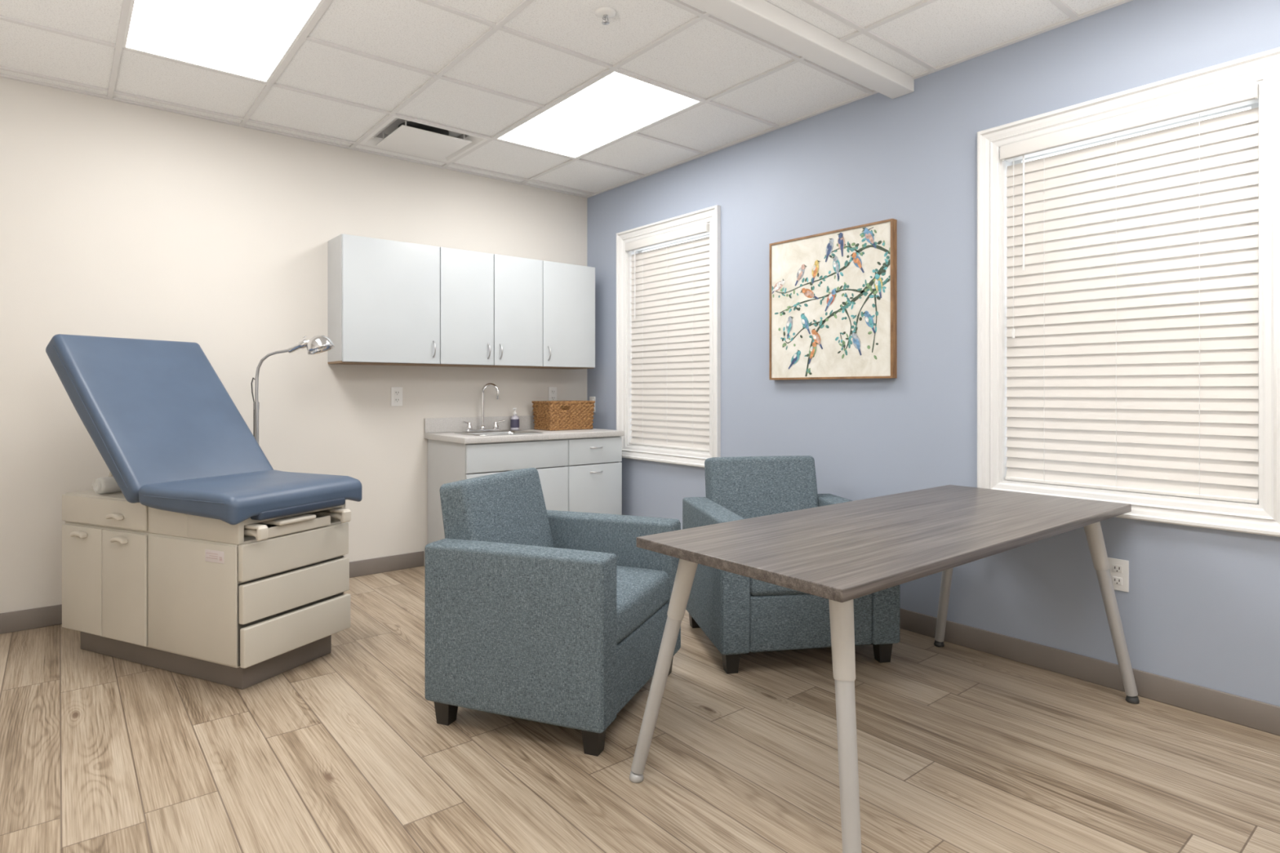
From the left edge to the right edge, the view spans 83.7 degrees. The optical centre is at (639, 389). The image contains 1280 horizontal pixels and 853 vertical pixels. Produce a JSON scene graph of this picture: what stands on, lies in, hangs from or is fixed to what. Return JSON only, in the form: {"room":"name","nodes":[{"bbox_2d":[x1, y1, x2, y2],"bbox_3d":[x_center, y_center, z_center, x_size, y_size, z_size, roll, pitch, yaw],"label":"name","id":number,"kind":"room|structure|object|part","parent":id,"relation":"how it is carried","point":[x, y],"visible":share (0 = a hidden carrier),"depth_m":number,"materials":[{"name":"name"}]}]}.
{"room":"examination room","nodes":[
{"label":"examination room","id":0,"kind":"room"},
{"bbox_2d":[0,76,586,613],"bbox_3d":[-2.322,-0.318,4.170,5.110,3.005,0.100,0,0,-39],"label":"wall","id":1,"kind":"structure","parent":0,"point":[118,220],"depth_m":4.06,"materials":[{"name":"beige paint"}]},
{"bbox_2d":[0,551,424,634],"bbox_3d":[-2.822,1.135,3.692,3.530,0.100,0.010,0,0,-39],"label":"baseboard","id":2,"kind":"structure","parent":1,"relation":"attached to","point":[41,617],"depth_m":3.60,"materials":[{"name":"plastic"}]},
{"bbox_2d":[328,233,439,365],"bbox_3d":[-1.596,-0.540,4.485,0.604,0.760,0.326,0,0,-39],"label":"upper cabinet","id":3,"kind":"object","parent":1,"relation":"attached to","point":[384,295],"visible":1,"depth_m":4.36,"materials":[{"name":"laminate"}]},
{"bbox_3d":[-1.305,-0.260,4.535,0.011,0.109,0.036,0,0,-39],"label":"handle","id":4,"kind":"part","parent":3,"relation":"part of","materials":[{"name":"silver metal"}]},
{"bbox_2d":[391,386,402,405],"bbox_3d":[-1.596,0.044,4.690,0.076,0.124,0.009,0,0,-39],"label":"wall outlet","id":5,"kind":"object","parent":1,"relation":"attached to","point":[396,392],"visible":1,"depth_m":4.69,"materials":[{"name":"plastic"}]},
{"bbox_2d":[394,391,399,395],"bbox_3d":[-1.595,0.020,4.688,0.034,0.030,0.005,0,0,-39],"label":"socket","id":6,"kind":"object","parent":5,"relation":"attached to","point":[396,393],"depth_m":4.69,"materials":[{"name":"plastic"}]},
{"bbox_2d":[394,397,399,402],"bbox_3d":[-1.595,0.068,4.688,0.034,0.030,0.005,0,0,-39],"label":"socket","id":7,"kind":"object","parent":5,"relation":"attached to","point":[396,399],"depth_m":4.69,"materials":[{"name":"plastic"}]},
{"bbox_2d":[424,415,534,433],"bbox_3d":[-0.972,0.242,5.191,1.230,0.100,0.019,0,0,-39],"label":"backsplash","id":8,"kind":"structure","parent":1,"relation":"attached to","point":[526,422],"depth_m":5.00,"materials":[{"name":"laminate"}]},
{"bbox_2d":[424,246,542,368],"bbox_3d":[-1.066,-0.540,4.917,0.762,0.760,0.326,0,0,-39],"label":"upper cabinet","id":9,"kind":"object","parent":1,"relation":"attached to","point":[491,304],"visible":0.98,"depth_m":4.80,"materials":[{"name":"laminate"}]},
{"bbox_3d":[-1.137,-0.541,4.702,0.377,0.751,0.019,0,0,-39],"label":"door","id":10,"kind":"part","parent":9,"relation":"part of","materials":[{"name":"laminate"}]},
{"bbox_3d":[-1.009,-0.260,4.776,0.011,0.109,0.036,0,0,-39],"label":"handle","id":11,"kind":"part","parent":9,"relation":"part of","materials":[{"name":"silver metal"}]},
{"bbox_3d":[-0.939,-0.260,4.833,0.011,0.109,0.036,0,0,-39],"label":"handle","id":12,"kind":"part","parent":9,"relation":"part of","materials":[{"name":"silver metal"}]},
{"bbox_3d":[-0.841,-0.541,4.944,0.377,0.751,0.019,0,0,-39],"label":"door","id":13,"kind":"part","parent":9,"relation":"part of","materials":[{"name":"laminate"}]},
{"bbox_2d":[548,386,556,400],"bbox_3d":[-0.664,0.040,5.449,0.076,0.124,0.009,0,0,-39],"label":"wall outlet","id":14,"kind":"object","parent":1,"relation":"attached to","point":[552,390],"visible":0.87,"depth_m":5.44,"materials":[{"name":"plastic"}]},
{"bbox_2d":[532,260,595,368],"bbox_3d":[-0.592,-0.540,5.302,0.458,0.760,0.326,0,0,-39],"label":"upper cabinet","id":15,"kind":"object","parent":1,"relation":"attached to","point":[568,289],"visible":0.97,"depth_m":5.20,"materials":[{"name":"laminate"}]},
{"bbox_3d":[-0.643,-0.260,5.074,0.011,0.109,0.036,0,0,-39],"label":"handle","id":16,"kind":"part","parent":15,"relation":"part of","materials":[{"name":"silver metal"}]},
{"bbox_2d":[0,0,1132,198],"bbox_3d":[-0.428,-1.589,1.812,4.870,0.141,5.950,0,0,-39],"label":"ceiling","id":17,"kind":"structure","parent":0,"point":[484,68],"depth_m":3.35,"materials":[{"name":"tile"}]},
{"bbox_2d":[122,0,324,83],"bbox_3d":[-1.693,-1.550,2.890,0.586,0.059,1.196,0,0,-39],"label":"ceiling light","id":18,"kind":"object","parent":17,"relation":"attached to","point":[251,39],"visible":0.89,"depth_m":3.03,"materials":[{"name":"white plastic"}]},
{"bbox_2d":[360,115,488,162],"bbox_3d":[-1.324,-1.547,4.370,0.586,0.086,0.586,0,0,-39],"label":"ceiling vent","id":19,"kind":"object","parent":17,"relation":"in","point":[401,135],"visible":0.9,"depth_m":4.36,"materials":[{"name":"metal"}]},
{"bbox_2d":[495,70,702,158],"bbox_3d":[-0.274,-1.550,4.045,0.586,0.059,1.196,0,0,-39],"label":"ceiling light","id":20,"kind":"object","parent":17,"relation":"attached to","point":[616,105],"visible":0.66,"depth_m":3.98,"materials":[{"name":"white plastic"}]},
{"bbox_2d":[594,6,616,24],"bbox_3d":[-0.140,-1.508,2.891,0.090,0.044,0.090,0,0,-39],"label":"sprinkler","id":21,"kind":"object","parent":17,"relation":"attached to","point":[604,12],"visible":1,"depth_m":2.88,"materials":[{"name":"silver metal"}]},
{"bbox_2d":[680,0,914,98],"bbox_3d":[-0.583,-1.494,2.002,4.868,0.071,0.120,0,0,-39],"label":"ceiling beam","id":22,"kind":"structure","parent":17,"relation":"attached to","point":[762,19],"depth_m":3.02,"materials":[{"name":"paint"}]},
{"bbox_2d":[0,565,1279,852],"bbox_3d":[-0.412,1.235,1.824,5.110,0.100,6.150,0,0,-39],"label":"floor","id":23,"kind":"structure","parent":0,"point":[961,749],"depth_m":2.27,"materials":[{"name":"brown wood"}]},
{"bbox_2d":[45,333,362,689],"bbox_3d":[-1.954,0.468,3.234,1.264,1.434,0.672,0,0,24],"label":"exam table","id":24,"kind":"object","parent":23,"relation":"on","point":[210,562],"visible":1,"depth_m":3.04,"materials":[{"name":"blue leather"}]},
{"bbox_3d":[-2.477,0.637,3.151,0.085,0.027,0.030,0,0,24],"label":"handle","id":25,"kind":"part","parent":24,"relation":"part of","materials":[{"name":"beige plastic"}]},
{"bbox_3d":[-2.477,0.840,3.172,0.296,0.466,0.012,0,0,24],"label":"door","id":26,"kind":"part","parent":24,"relation":"part of","materials":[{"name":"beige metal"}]},
{"bbox_3d":[-2.338,0.532,3.109,0.602,0.118,0.012,0,0,24],"label":"drawer","id":27,"kind":"part","parent":24,"relation":"part of","materials":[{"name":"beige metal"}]},
{"bbox_2d":[92,476,121,493],"bbox_3d":[-2.346,0.429,3.332,0.074,0.074,0.343,0,0,24],"label":"roll","id":28,"kind":"object","parent":24,"relation":"on","point":[105,485],"visible":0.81,"depth_m":3.19,"materials":[{"name":"white paper"}]},
{"bbox_3d":[-2.239,0.540,3.044,0.085,0.027,0.030,0,0,24],"label":"handle","id":29,"kind":"part","parent":24,"relation":"part of","materials":[{"name":"beige plastic"}]},
{"bbox_3d":[-2.212,0.637,3.032,0.085,0.027,0.030,0,0,24],"label":"handle","id":30,"kind":"part","parent":24,"relation":"part of","materials":[{"name":"beige plastic"}]},
{"bbox_3d":[-2.200,0.840,3.047,0.300,0.466,0.012,0,0,24],"label":"door","id":31,"kind":"part","parent":24,"relation":"part of","materials":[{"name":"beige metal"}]},
{"bbox_3d":[-2.227,0.111,3.357,0.665,0.719,0.672,0,0,24],"label":"backrest","id":32,"kind":"part","parent":24,"relation":"part of","materials":[{"name":"blue leather"}]},
{"bbox_3d":[-1.808,0.840,2.875,0.542,0.466,0.006,0,0,24],"label":"panel","id":33,"kind":"part","parent":24,"relation":"part of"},
{"bbox_3d":[-1.667,0.452,3.106,0.591,0.123,0.662,0,0,24],"label":"seat","id":34,"kind":"part","parent":24,"relation":"part of","materials":[{"name":"blue leather"}]},
{"bbox_2d":[244,513,330,537],"bbox_3d":[-1.514,0.563,3.037,0.250,0.064,0.320,0,0,24],"label":"tray","id":35,"kind":"object","parent":24,"relation":"on","point":[296,525],"depth_m":2.98,"materials":[{"name":"beige plastic"}]},
{"bbox_3d":[-1.455,0.673,3.010,0.060,0.144,0.528,0,0,24],"label":"drawer","id":36,"kind":"part","parent":24,"relation":"part of","materials":[{"name":"beige metal"}]},
{"bbox_3d":[-1.453,0.834,3.010,0.064,0.151,0.528,0,0,24],"label":"drawer","id":37,"kind":"part","parent":24,"relation":"part of","materials":[{"name":"beige metal"}]},
{"bbox_3d":[-1.449,1.000,3.008,0.072,0.153,0.528,0,0,24],"label":"drawer","id":38,"kind":"part","parent":24,"relation":"part of","materials":[{"name":"beige metal"}]},
{"bbox_2d":[250,335,334,444],"bbox_3d":[-1.904,0.446,3.814,0.536,1.476,0.250,0,0,0],"label":"floor lamp","id":39,"kind":"object","parent":23,"relation":"on","point":[316,344],"visible":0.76,"depth_m":3.81,"materials":[{"name":"silver metal"}]},
{"bbox_2d":[287,336,309,353],"bbox_3d":[-1.815,-0.242,3.814,0.134,0.094,0.040,0,0,0],"label":"socket","id":40,"kind":"object","parent":39,"relation":"attached to","point":[302,344],"depth_m":3.80,"materials":[{"name":"silver metal"}]},
{"bbox_3d":[-1.705,-0.240,3.814,0.138,0.104,0.140,0,0,0],"label":"lamp shade","id":41,"kind":"part","parent":39,"relation":"part of","materials":[{"name":"silver metal"}]},
{"bbox_2d":[427,439,568,543],"bbox_3d":[-0.946,0.757,4.807,0.743,0.855,0.626,0,0,-39],"label":"base cabinet","id":42,"kind":"object","parent":23,"relation":"on","point":[448,462],"visible":0.37,"depth_m":4.67,"materials":[{"name":"laminate"}]},
{"bbox_3d":[-0.919,0.799,4.480,0.368,0.561,0.019,0,0,-39],"label":"door","id":43,"kind":"part","parent":42,"relation":"part of","materials":[{"name":"laminate"}]},
{"bbox_3d":[-0.775,0.425,4.597,0.739,0.175,0.019,0,0,-39],"label":"drawer","id":44,"kind":"part","parent":42,"relation":"part of","materials":[{"name":"laminate"}]},
{"bbox_2d":[424,415,624,444],"bbox_3d":[-0.782,0.261,4.958,1.230,0.137,0.621,0,0,-39],"label":"countertop","id":45,"kind":"structure","parent":42,"relation":"on","point":[444,429],"depth_m":4.88,"materials":[{"name":"laminate"}]},
{"bbox_2d":[462,382,504,431],"bbox_3d":[-1.071,0.122,4.953,0.321,0.338,0.133,0,0,-39],"label":"faucet","id":46,"kind":"object","parent":45,"relation":"on","point":[468,428],"visible":0.98,"depth_m":4.98,"materials":[{"name":"silver metal"}]},
{"bbox_3d":[-1.191,0.245,4.910,0.042,0.065,0.083,0,0,43],"label":"tap handle","id":47,"kind":"part","parent":46,"relation":"part of","materials":[{"name":"silver metal"}]},
{"bbox_3d":[-1.099,0.282,4.988,0.250,0.017,0.044,0,0,-39],"label":"plate","id":48,"kind":"part","parent":46,"relation":"part of","materials":[{"name":"silver metal"}]},
{"bbox_3d":[-1.045,0.115,4.975,0.150,0.324,0.040,0,0,13],"label":"spout","id":49,"kind":"part","parent":46,"relation":"part of","materials":[{"name":"silver metal"}]},
{"bbox_3d":[-1.004,0.245,5.062,0.083,0.065,0.042,0,0,-32],"label":"tap handle","id":50,"kind":"part","parent":46,"relation":"part of","materials":[{"name":"silver metal"}]},
{"bbox_2d":[454,430,542,435],"bbox_3d":[-0.952,0.377,4.808,0.480,0.184,0.400,0,0,-39],"label":"sink","id":51,"kind":"object","parent":45,"relation":"in","point":[495,432],"visible":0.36,"depth_m":4.90,"materials":[{"name":"silver metal"}]},
{"bbox_2d":[510,408,519,430],"bbox_3d":[-0.902,0.210,5.151,0.065,0.162,0.065,0,0,-39],"label":"soap bottle","id":52,"kind":"object","parent":45,"relation":"on","point":[514,420],"visible":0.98,"depth_m":5.13,"materials":[{"name":"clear plastic"}]},
{"bbox_2d":[531,400,595,431],"bbox_3d":[-0.565,0.187,5.279,0.400,0.209,0.256,0,0,-39],"label":"wicker basket","id":53,"kind":"object","parent":45,"relation":"on","point":[550,415],"visible":1,"depth_m":5.18,"materials":[{"name":"brown wicker"}]},
{"bbox_3d":[-0.631,0.799,4.714,0.368,0.561,0.019,0,0,-39],"label":"door","id":54,"kind":"part","parent":42,"relation":"part of","materials":[{"name":"laminate"}]},
{"bbox_2d":[424,467,680,756],"bbox_3d":[-0.311,0.761,2.771,0.730,0.847,0.808,0,0,21],"label":"lounge chair","id":55,"kind":"object","parent":23,"relation":"on","point":[535,613],"visible":0.97,"depth_m":2.44,"materials":[{"name":"fabric"}]},
{"bbox_3d":[-0.690,1.140,2.549,0.064,0.090,0.064,0,0,21],"label":"leg","id":56,"kind":"part","parent":55,"relation":"part of","materials":[{"name":"black wood"}]},
{"bbox_3d":[-0.542,0.598,2.861,0.236,0.520,0.560,0,0,21],"label":"backrest","id":57,"kind":"part","parent":55,"relation":"part of","materials":[{"name":"fabric"}]},
{"bbox_3d":[-0.418,0.821,2.449,0.694,0.560,0.131,0,0,21],"label":"armrest","id":58,"kind":"part","parent":55,"relation":"part of","materials":[{"name":"fabric"}]},
{"bbox_3d":[-0.150,1.140,2.338,0.064,0.090,0.064,0,0,21],"label":"leg","id":59,"kind":"part","parent":55,"relation":"part of","materials":[{"name":"black wood"}]},
{"bbox_3d":[-0.172,0.821,3.080,0.694,0.560,0.131,0,0,21],"label":"armrest","id":60,"kind":"part","parent":55,"relation":"part of","materials":[{"name":"fabric"}]},
{"bbox_3d":[-0.008,0.980,2.652,0.056,0.234,0.554,0,0,21],"label":"panel","id":61,"kind":"part","parent":55,"relation":"part of","materials":[{"name":"fabric"}]},
{"bbox_3d":[-0.229,0.798,2.739,0.552,0.154,0.554,0,0,21],"label":"seat","id":62,"kind":"part","parent":55,"relation":"part of","materials":[{"name":"fabric"}]},
{"bbox_3d":[0.101,1.140,2.980,0.064,0.090,0.064,0,0,21],"label":"leg","id":63,"kind":"part","parent":55,"relation":"part of","materials":[{"name":"black wood"}]},
{"bbox_2d":[567,435,622,515],"bbox_3d":[-0.481,0.757,5.186,0.455,0.855,0.626,0,0,-39],"label":"base cabinet","id":64,"kind":"object","parent":23,"relation":"on","point":[594,466],"visible":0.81,"depth_m":4.96,"materials":[{"name":"laminate"}]},
{"bbox_3d":[-0.310,0.425,4.976,0.451,0.175,0.019,0,0,-39],"label":"drawer","id":65,"kind":"part","parent":64,"relation":"part of","materials":[{"name":"laminate"}]},
{"bbox_3d":[-0.310,0.799,4.976,0.451,0.561,0.019,0,0,-39],"label":"door","id":66,"kind":"part","parent":64,"relation":"part of","materials":[{"name":"laminate"}]},
{"bbox_2d":[682,455,899,674],"bbox_3d":[0.667,0.761,3.368,0.808,0.847,0.730,0,0,-10],"label":"lounge chair","id":67,"kind":"object","parent":23,"relation":"on","point":[739,614],"visible":0.47,"depth_m":3.07,"materials":[{"name":"fabric"}]},
{"bbox_3d":[0.280,1.140,3.575,0.064,0.090,0.064,0,0,-10],"label":"leg","id":68,"kind":"part","parent":67,"relation":"part of","materials":[{"name":"black wood"}]},
{"bbox_3d":[0.337,0.821,3.291,0.131,0.560,0.694,0,0,-10],"label":"armrest","id":69,"kind":"part","parent":67,"relation":"part of","materials":[{"name":"fabric"}]},
{"bbox_3d":[0.382,1.140,3.004,0.064,0.090,0.064,0,0,-10],"label":"leg","id":70,"kind":"part","parent":67,"relation":"part of","materials":[{"name":"black wood"}]},
{"bbox_3d":[0.624,0.598,3.611,0.560,0.520,0.236,0,0,-10],"label":"backrest","id":71,"kind":"part","parent":67,"relation":"part of","materials":[{"name":"fabric"}]},
{"bbox_3d":[0.683,0.798,3.280,0.554,0.154,0.552,0,0,-10],"label":"seat","id":72,"kind":"part","parent":67,"relation":"part of","materials":[{"name":"fabric"}]},
{"bbox_3d":[0.725,0.980,3.047,0.554,0.234,0.056,0,0,-10],"label":"panel","id":73,"kind":"part","parent":67,"relation":"part of","materials":[{"name":"fabric"}]},
{"bbox_3d":[1.003,0.821,3.410,0.131,0.560,0.694,0,0,-10],"label":"armrest","id":74,"kind":"part","parent":67,"relation":"part of","materials":[{"name":"fabric"}]},
{"bbox_3d":[1.061,1.140,3.126,0.064,0.090,0.064,0,0,-10],"label":"leg","id":75,"kind":"part","parent":67,"relation":"part of","materials":[{"name":"black wood"}]},
{"bbox_2d":[629,484,1139,852],"bbox_3d":[0.930,0.811,2.441,1.860,0.746,0.812,0,0,-39],"label":"work table","id":76,"kind":"object","parent":23,"relation":"on","point":[840,553],"visible":1,"depth_m":2.12,"materials":[{"name":"grey wood"}]},
{"bbox_3d":[0.154,0.574,2.134,0.120,0.227,0.126,0,0,-39],"label":"leg","id":77,"kind":"part","parent":76,"relation":"part of","materials":[{"name":"beige metal"}]},
{"bbox_3d":[0.485,0.574,1.728,0.120,0.225,0.120,0,0,-39],"label":"leg","id":78,"kind":"part","parent":76,"relation":"part of","materials":[{"name":"beige metal"}]},
{"bbox_3d":[1.718,0.574,2.732,0.120,0.225,0.120,0,0,-39],"label":"leg","id":79,"kind":"part","parent":76,"relation":"part of","materials":[{"name":"beige metal"}]},
{"bbox_2d":[586,0,1279,706],"bbox_3d":[1.515,-0.318,3.393,0.140,3.005,5.950,0,0,-39],"label":"wall","id":80,"kind":"structure","parent":0,"point":[1201,606],"depth_m":3.39,"materials":[{"name":"blue paint"}]},
{"bbox_2d":[589,396,595,412],"bbox_3d":[-0.374,0.115,5.595,0.009,0.124,0.076,0,0,-39],"label":"wall outlet","id":81,"kind":"object","parent":80,"relation":"attached to","point":[591,398],"visible":0.29,"depth_m":5.58,"materials":[{"name":"plastic"}]},
{"bbox_2d":[616,204,720,467],"bbox_3d":[0.215,-0.333,4.953,0.166,1.665,1.050,0,0,-39],"label":"window","id":82,"kind":"structure","parent":80,"relation":"in","point":[711,215],"depth_m":4.90,"materials":[{"name":"white paint"}]},
{"bbox_2d":[625,222,709,451],"bbox_3d":[0.190,-0.337,4.932,0.084,1.474,0.850,0,0,-39],"label":"window blind","id":83,"kind":"object","parent":82,"relation":"attached to","point":[669,355],"visible":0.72,"depth_m":4.91,"materials":[{"name":"white paint"}]},
{"bbox_3d":[0.145,-0.312,4.975,0.016,1.407,0.647,0,0,-41],"label":"cord","id":84,"kind":"part","parent":83,"relation":"part of","materials":[{"name":"white paint"}]},
{"bbox_3d":[0.202,0.393,4.942,0.044,0.015,0.842,0,0,-39],"label":"rail","id":85,"kind":"part","parent":83,"relation":"part of","materials":[{"name":"white plastic"}]},
{"bbox_3d":[0.256,-0.333,4.986,0.050,1.469,0.854,0,0,-39],"label":"sash","id":86,"kind":"part","parent":82,"relation":"part of","materials":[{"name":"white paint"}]},
{"bbox_2d":[768,218,897,379],"bbox_3d":[1.018,-0.454,3.859,0.041,0.792,0.790,0,0,-39],"label":"painting","id":87,"kind":"object","parent":80,"relation":"attached to","point":[833,295],"visible":1,"depth_m":3.81,"materials":[{"name":"multicoloured fabric"}]},
{"bbox_2d":[899,608,1279,736],"bbox_3d":[1.460,1.135,3.341,0.010,0.100,5.938,0,0,-39],"label":"baseboard","id":88,"kind":"structure","parent":80,"relation":"attached to","point":[1255,714],"depth_m":2.85,"materials":[{"name":"plastic"}]},
{"bbox_2d":[1107,557,1128,592],"bbox_3d":[1.885,0.730,2.819,0.009,0.124,0.076,0,0,-39],"label":"wall outlet","id":89,"kind":"object","parent":80,"relation":"attached to","point":[1118,568],"visible":0.86,"depth_m":2.81,"materials":[{"name":"plastic"}]},
{"bbox_2d":[1112,564,1122,573],"bbox_3d":[1.883,0.706,2.818,0.005,0.030,0.034,0,0,-39],"label":"socket","id":90,"kind":"object","parent":89,"relation":"attached to","point":[1117,568],"depth_m":2.82,"materials":[{"name":"plastic"}]},
{"bbox_2d":[1112,576,1122,585],"bbox_3d":[1.883,0.754,2.818,0.005,0.030,0.034,0,0,-39],"label":"socket","id":91,"kind":"object","parent":89,"relation":"attached to","point":[1117,580],"depth_m":2.82,"materials":[{"name":"plastic"}]},
{"bbox_2d":[977,47,1279,537],"bbox_3d":[1.920,-0.333,2.859,0.166,1.665,1.070,0,0,-39],"label":"window","id":92,"kind":"structure","parent":80,"relation":"in","point":[1263,517],"depth_m":2.74,"materials":[{"name":"white paint"}]},
{"bbox_2d":[1000,80,1258,503],"bbox_3d":[1.894,-0.337,2.838,0.084,1.474,0.870,0,0,-39],"label":"window blind","id":93,"kind":"object","parent":92,"relation":"attached to","point":[1132,263],"visible":0.9,"depth_m":2.79,"materials":[{"name":"white paint"}]},
{"bbox_3d":[1.849,-0.312,2.882,0.016,1.407,0.662,0,0,-41],"label":"cord","id":94,"kind":"part","parent":93,"relation":"part of","materials":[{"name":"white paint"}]},
{"bbox_3d":[1.907,0.393,2.848,0.044,0.015,0.862,0,0,-39],"label":"rail","id":95,"kind":"part","parent":93,"relation":"part of","materials":[{"name":"white plastic"}]},
{"bbox_3d":[1.961,-0.333,2.893,0.050,1.469,0.874,0,0,-39],"label":"sash","id":96,"kind":"part","parent":92,"relation":"part of","materials":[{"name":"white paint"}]}
]}

